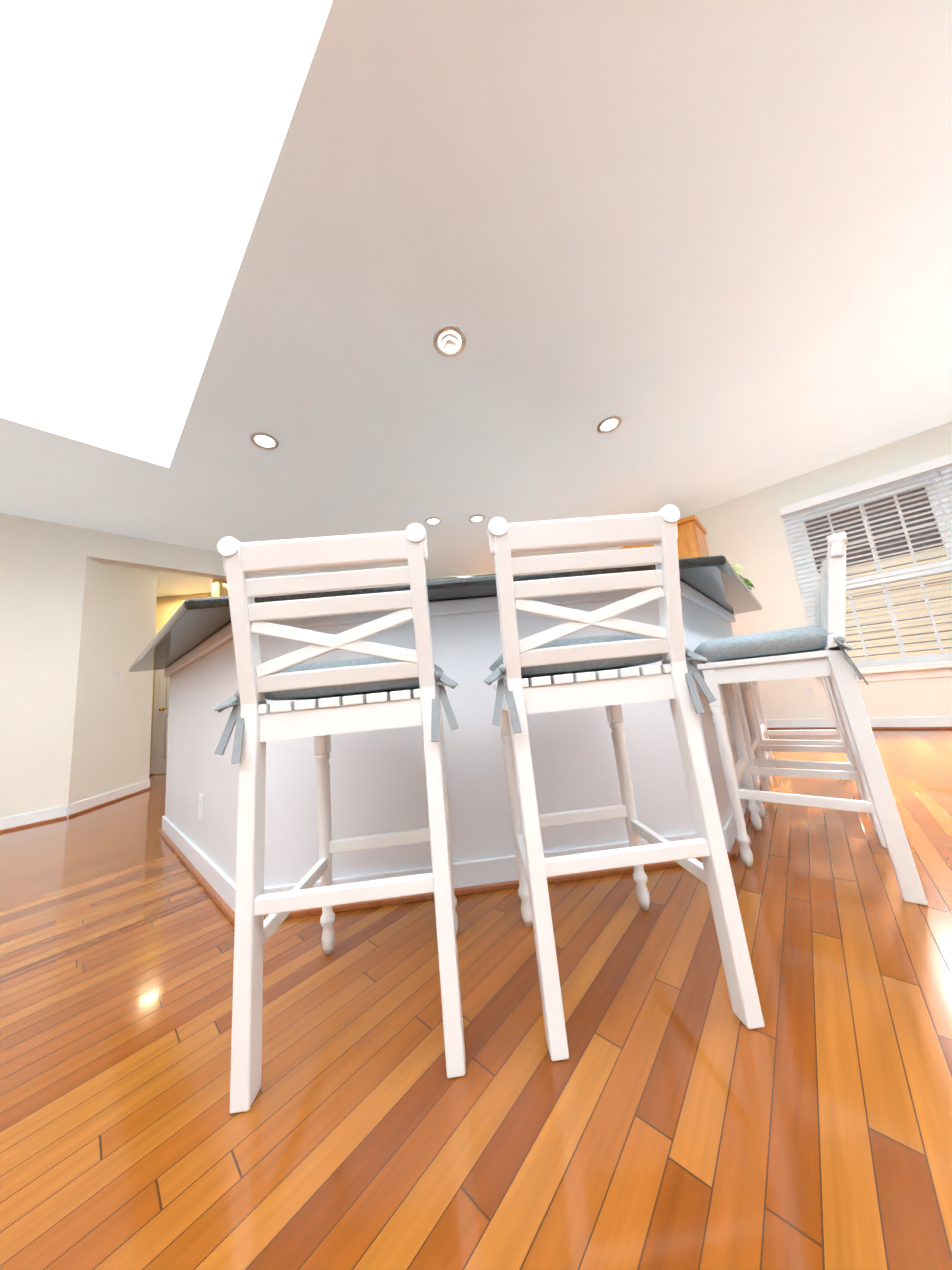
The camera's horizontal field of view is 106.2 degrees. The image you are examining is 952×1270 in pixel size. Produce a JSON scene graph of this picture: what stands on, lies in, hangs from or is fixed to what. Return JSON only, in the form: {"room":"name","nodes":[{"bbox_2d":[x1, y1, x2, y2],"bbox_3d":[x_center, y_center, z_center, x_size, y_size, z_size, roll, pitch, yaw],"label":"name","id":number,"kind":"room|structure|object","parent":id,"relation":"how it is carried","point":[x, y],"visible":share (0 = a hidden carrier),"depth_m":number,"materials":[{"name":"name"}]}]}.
{"room":"kitchen","nodes":[
{"label":"kitchen","id":0,"kind":"room"},
{"bbox_2d":[0,0,240,289],"bbox_3d":[-1.491,-3.623,-0.493,6.600,0.100,4.050,-14,-12,41],"label":"ceiling","id":1,"kind":"structure","parent":0,"point":[108,108],"depth_m":2.12,"materials":[{"name":"white paint"}]},
{"bbox_2d":[0,0,322,455],"bbox_3d":[-1.409,-2.812,-0.621,6.600,1.550,4.050,-14,-12,41],"label":"wall","id":2,"kind":"structure","parent":0,"point":[96,338],"depth_m":2.39,"materials":[{"name":"paint"}]},
{"bbox_2d":[0,513,325,817],"bbox_3d":[-4.647,0.212,2.286,0.140,2.650,7.680,-14,-12,41],"label":"wall","id":3,"kind":"structure","parent":0,"point":[77,615],"depth_m":3.26,"materials":[{"name":"paint"}]},
{"bbox_2d":[0,803,73,832],"bbox_3d":[-5.268,1.389,1.145,0.030,0.105,5.276,-14,-12,41],"label":"baseboard","id":4,"kind":"structure","parent":3,"relation":"attached to","point":[10,823],"depth_m":2.95,"materials":[{"name":"white wood"}]},
{"bbox_2d":[73,779,151,815],"bbox_3d":[-3.608,1.607,3.578,0.809,0.105,0.623,-14,-12,41],"label":"baseboard","id":5,"kind":"structure","parent":3,"relation":"attached to","point":[88,804],"depth_m":3.50,"materials":[{"name":"white wood"}]},
{"bbox_2d":[112,671,123,682],"bbox_3d":[-3.723,0.438,3.724,0.009,0.115,0.150,-4,-9,-12],"label":"light switch","id":6,"kind":"object","parent":3,"relation":"attached to","point":[117,677],"visible":1,"depth_m":3.72,"materials":[{"name":"white plastic"}]},
{"bbox_2d":[150,579,227,773],"bbox_3d":[-4.304,0.675,5.428,2.031,2.650,1.977,-14,-12,41],"label":"wall","id":7,"kind":"structure","parent":0,"point":[167,607],"depth_m":5.52,"materials":[{"name":"paint"}]},
{"bbox_2d":[151,630,169,774],"bbox_3d":[-4.350,0.928,5.289,0.845,2.118,0.100,-5,-9,-3],"label":"hall door","id":8,"kind":"structure","parent":7,"relation":"in","point":[160,729],"depth_m":5.24,"materials":[{"name":"white wood"}]},
{"bbox_2d":[426,573,494,578],"bbox_3d":[-0.529,0.354,5.804,2.731,2.650,2.731,-14,-12,41],"label":"wall","id":9,"kind":"structure","parent":0,"point":[460,575],"depth_m":5.96,"materials":[{"name":"paint"}]},
{"bbox_2d":[0,729,951,1269],"bbox_3d":[-2.737,1.804,4.720,20.500,0.100,14.500,-14,-12,41],"label":"floor","id":10,"kind":"structure","parent":0,"point":[672,1113],"depth_m":0.69,"materials":[{"name":"brown wood"}]},
{"bbox_2d":[214,523,465,1113],"bbox_3d":[-0.300,0.349,0.963,0.541,1.112,0.498,-5,-9,-3],"label":"stool","id":11,"kind":"object","parent":10,"relation":"on","point":[387,687],"visible":1,"depth_m":0.81,"materials":[{"name":"white paint"}]},
{"bbox_2d":[158,581,760,924],"bbox_3d":[-0.087,0.585,2.550,3.052,1.098,2.904,-14,-12,41],"label":"kitchen island","id":12,"kind":"structure","parent":10,"relation":"on","point":[378,784],"depth_m":1.41,"materials":[{"name":"paint"}]},
{"bbox_2d":[198,793,203,819],"bbox_3d":[-1.343,0.837,1.744,0.075,0.115,0.010,-14,-12,41],"label":"outlet","id":13,"kind":"object","parent":12,"relation":"attached to","point":[201,804],"visible":1,"depth_m":1.73,"materials":[{"name":"white plastic"}]},
{"bbox_2d":[129,555,761,671],"bbox_3d":[-0.203,0.022,2.595,3.423,0.040,3.100,-14,-12,41],"label":"countertop","id":14,"kind":"structure","parent":12,"relation":"on","point":[190,625],"depth_m":1.42,"materials":[{"name":"stone"}]},
{"bbox_2d":[731,563,754,589],"bbox_3d":[1.730,-0.334,2.548,0.397,0.261,0.468,-14,-12,41],"label":"pothos plant","id":15,"kind":"object","parent":14,"relation":"on","point":[747,582],"visible":0.02,"depth_m":2.49,"materials":[{"name":"green plant"}]},
{"bbox_2d":[484,504,764,1061],"bbox_3d":[0.298,0.294,0.997,0.541,1.112,0.498,-5,-9,-3],"label":"stool","id":16,"kind":"object","parent":10,"relation":"on","point":[545,671],"visible":1,"depth_m":0.84,"materials":[{"name":"white paint"}]},
{"bbox_2d":[624,515,708,558],"bbox_3d":[2.417,-0.063,4.220,0.825,2.385,0.656,-14,-12,41],"label":"tall cabinet","id":17,"kind":"object","parent":10,"relation":"on","point":[691,538],"visible":0.08,"depth_m":3.98,"materials":[{"name":"brown wood"}]},
{"bbox_2d":[728,567,875,832],"bbox_3d":[1.576,0.292,1.796,0.498,1.112,0.541,-14,-12,41],"label":"stool","id":18,"kind":"object","parent":10,"relation":"on","point":[754,746],"visible":0.29,"depth_m":1.77,"materials":[{"name":"white paint"}]},
{"bbox_2d":[748,586,859,793],"bbox_3d":[1.953,0.319,2.209,0.498,1.112,0.541,-14,-12,41],"label":"stool","id":19,"kind":"object","parent":10,"relation":"on","point":[764,733],"visible":0.21,"depth_m":2.20,"materials":[{"name":"white paint"}]},
{"bbox_2d":[693,531,927,904],"bbox_3d":[1.206,0.265,1.390,0.498,1.112,0.541,-14,-12,41],"label":"stool","id":20,"kind":"object","parent":10,"relation":"on","point":[835,664],"visible":1,"depth_m":1.23,"materials":[{"name":"white paint"}]},
{"bbox_2d":[0,0,951,596],"bbox_3d":[-2.908,-0.891,5.258,20.000,0.100,14.300,-14,-12,41],"label":"ceiling","id":21,"kind":"structure","parent":0,"point":[702,248],"depth_m":1.77,"materials":[{"name":"paint"}]},
{"bbox_2d":[250,432,278,449],"bbox_3d":[-1.523,-1.397,2.578,0.184,0.012,0.184,-14,-12,41],"label":"recessed light","id":22,"kind":"object","parent":21,"relation":"in","point":[264,440],"visible":0.98,"depth_m":2.57,"materials":[{"name":"white glass"}]},
{"bbox_2d":[425,517,440,525],"bbox_3d":[-0.480,-1.275,4.013,0.184,0.012,0.184,-14,-12,41],"label":"recessed light","id":23,"kind":"object","parent":21,"relation":"in","point":[432,521],"visible":1,"depth_m":4.01,"materials":[{"name":"white glass"}]},
{"bbox_2d":[433,325,465,356],"bbox_3d":[-0.145,-1.615,1.985,0.184,0.082,0.184,-14,-12,41],"label":"recessed light","id":24,"kind":"object","parent":21,"relation":"in","point":[449,340],"visible":1,"depth_m":1.97,"materials":[{"name":"white glass"}]},
{"bbox_2d":[469,515,484,522],"bbox_3d":[0.012,-1.317,4.058,0.184,0.012,0.184,-14,-12,41],"label":"recessed light","id":25,"kind":"object","parent":21,"relation":"in","point":[476,518],"visible":0.98,"depth_m":4.06,"materials":[{"name":"white glass"}]},
{"bbox_2d":[597,415,621,433],"bbox_3d":[1.030,-1.624,2.765,0.184,0.012,0.184,-14,-12,41],"label":"recessed light","id":26,"kind":"object","parent":21,"relation":"in","point":[609,424],"visible":0.98,"depth_m":2.76,"materials":[{"name":"white glass"}]},
{"bbox_2d":[585,421,951,718],"bbox_3d":[3.896,-0.462,3.457,7.812,2.650,0.160,-14,-12,41],"label":"wall","id":27,"kind":"structure","parent":0,"point":[746,532],"depth_m":3.82,"materials":[{"name":"paint"}]},
{"bbox_2d":[802,687,813,697],"bbox_3d":[3.435,0.595,3.703,0.075,0.115,0.010,-14,-12,41],"label":"outlet","id":28,"kind":"object","parent":27,"relation":"attached to","point":[807,692],"visible":1,"depth_m":3.70,"materials":[{"name":"white plastic"}]},
{"bbox_2d":[765,716,951,729],"bbox_3d":[4.930,0.548,2.318,5.160,0.105,0.030,-14,-12,41],"label":"baseboard","id":29,"kind":"structure","parent":27,"relation":"attached to","point":[934,722],"depth_m":3.34,"materials":[{"name":"white wood"}]},
{"bbox_2d":[782,468,951,681],"bbox_3d":[3.878,-0.532,3.416,1.220,1.892,0.230,-14,-12,41],"label":"window","id":30,"kind":"structure","parent":27,"relation":"in","point":[931,671],"depth_m":3.36,"materials":[{"name":"white wood"}]},
{"bbox_2d":[779,453,951,670],"bbox_3d":[3.810,-0.592,3.356,1.180,1.790,0.075,-14,-12,41],"label":"window blinds","id":31,"kind":"object","parent":30,"relation":"attached to","point":[934,466],"visible":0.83,"depth_m":3.34,"materials":[{"name":"white plastic"}]},
{"label":"outside","id":32,"kind":"structure","parent":0,"visible":0},
{"bbox_2d":[805,487,951,661],"bbox_3d":[5.872,-0.467,5.808,14.000,7.000,1.930,-14,-12,41],"label":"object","id":33,"kind":"structure","parent":32,"point":[912,636],"depth_m":5.98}
]}

